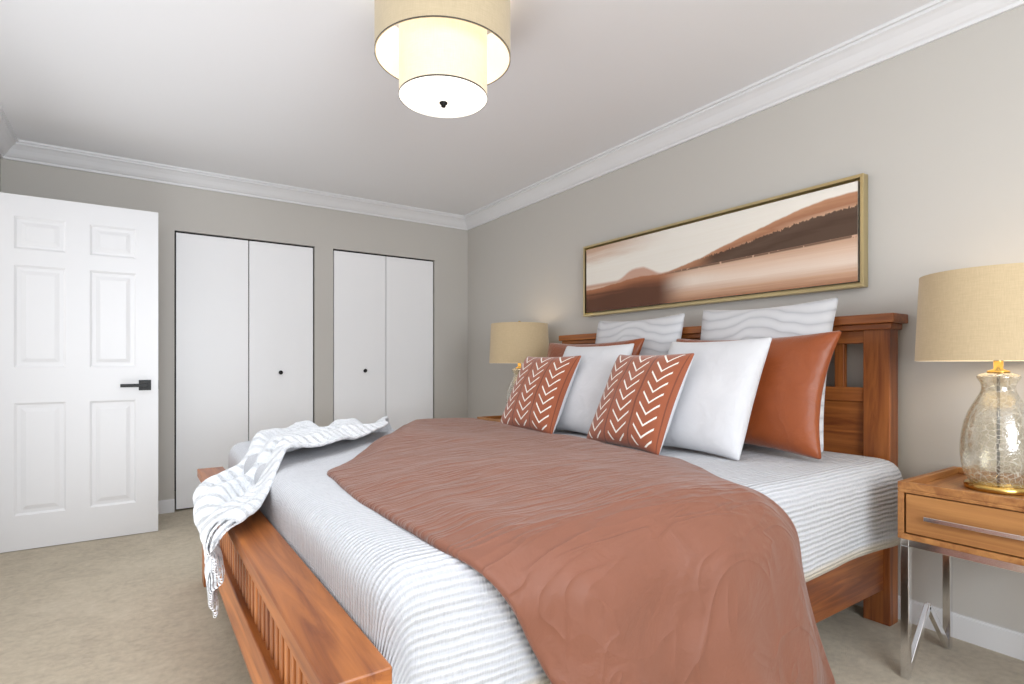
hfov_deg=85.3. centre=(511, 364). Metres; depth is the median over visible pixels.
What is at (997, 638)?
baseboard
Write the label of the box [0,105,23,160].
crown molding
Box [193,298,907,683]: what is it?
bed
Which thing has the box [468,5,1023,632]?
wall
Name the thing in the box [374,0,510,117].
flush-mount light
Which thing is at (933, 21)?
crown molding
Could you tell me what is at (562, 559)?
duvet
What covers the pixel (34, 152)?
crown molding
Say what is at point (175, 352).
door frame
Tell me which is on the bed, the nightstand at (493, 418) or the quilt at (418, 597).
the quilt at (418, 597)
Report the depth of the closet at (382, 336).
4.85 m
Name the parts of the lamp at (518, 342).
lamp shade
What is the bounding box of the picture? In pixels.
[583,173,867,316]
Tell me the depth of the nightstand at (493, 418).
4.16 m
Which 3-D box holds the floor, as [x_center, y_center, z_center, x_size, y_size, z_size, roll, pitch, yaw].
[-0.676,1.080,1.468,4.920,0.060,7.790,0,0,-34]
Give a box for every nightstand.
[477,415,501,421]
[898,466,1023,679]
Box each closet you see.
[175,231,313,508]
[333,249,432,430]
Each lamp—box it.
[489,321,548,404]
[914,263,1023,495]
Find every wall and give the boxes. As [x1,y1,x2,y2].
[0,158,0,191]
[1,159,467,500]
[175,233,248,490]
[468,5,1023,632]
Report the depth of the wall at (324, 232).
4.42 m
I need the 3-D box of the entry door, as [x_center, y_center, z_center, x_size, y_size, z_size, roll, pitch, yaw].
[-2.574,0.043,3.294,0.812,2.005,0.145,0,0,-34]
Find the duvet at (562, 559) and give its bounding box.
[326,417,865,683]
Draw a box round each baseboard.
[158,499,174,513]
[855,595,1023,660]
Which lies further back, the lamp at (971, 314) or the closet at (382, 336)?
the closet at (382, 336)
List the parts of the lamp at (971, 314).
lamp shade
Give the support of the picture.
attached to the wall at (928, 139)
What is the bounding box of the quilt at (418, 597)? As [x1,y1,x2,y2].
[225,418,907,683]
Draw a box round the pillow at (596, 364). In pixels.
[539,343,634,438]
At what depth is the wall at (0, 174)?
3.44 m
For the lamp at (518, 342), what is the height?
0.740 m
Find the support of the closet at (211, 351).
attached to the wall at (324, 232)
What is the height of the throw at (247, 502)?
0.528 m
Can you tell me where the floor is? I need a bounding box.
[0,491,1023,683]
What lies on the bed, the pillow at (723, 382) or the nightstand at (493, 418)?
the pillow at (723, 382)
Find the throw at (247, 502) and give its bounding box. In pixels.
[193,416,413,618]
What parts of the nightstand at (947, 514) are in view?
drawer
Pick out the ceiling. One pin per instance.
(300, 93)
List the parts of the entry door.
handle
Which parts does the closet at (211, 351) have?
knob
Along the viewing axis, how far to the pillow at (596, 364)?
2.93 m
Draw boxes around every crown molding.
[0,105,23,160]
[20,140,463,229]
[464,0,1023,230]
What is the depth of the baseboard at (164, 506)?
3.93 m
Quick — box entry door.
[0,192,158,552]
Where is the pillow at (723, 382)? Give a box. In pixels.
[640,337,771,460]
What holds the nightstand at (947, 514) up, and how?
on the floor
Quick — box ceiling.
[0,0,934,214]

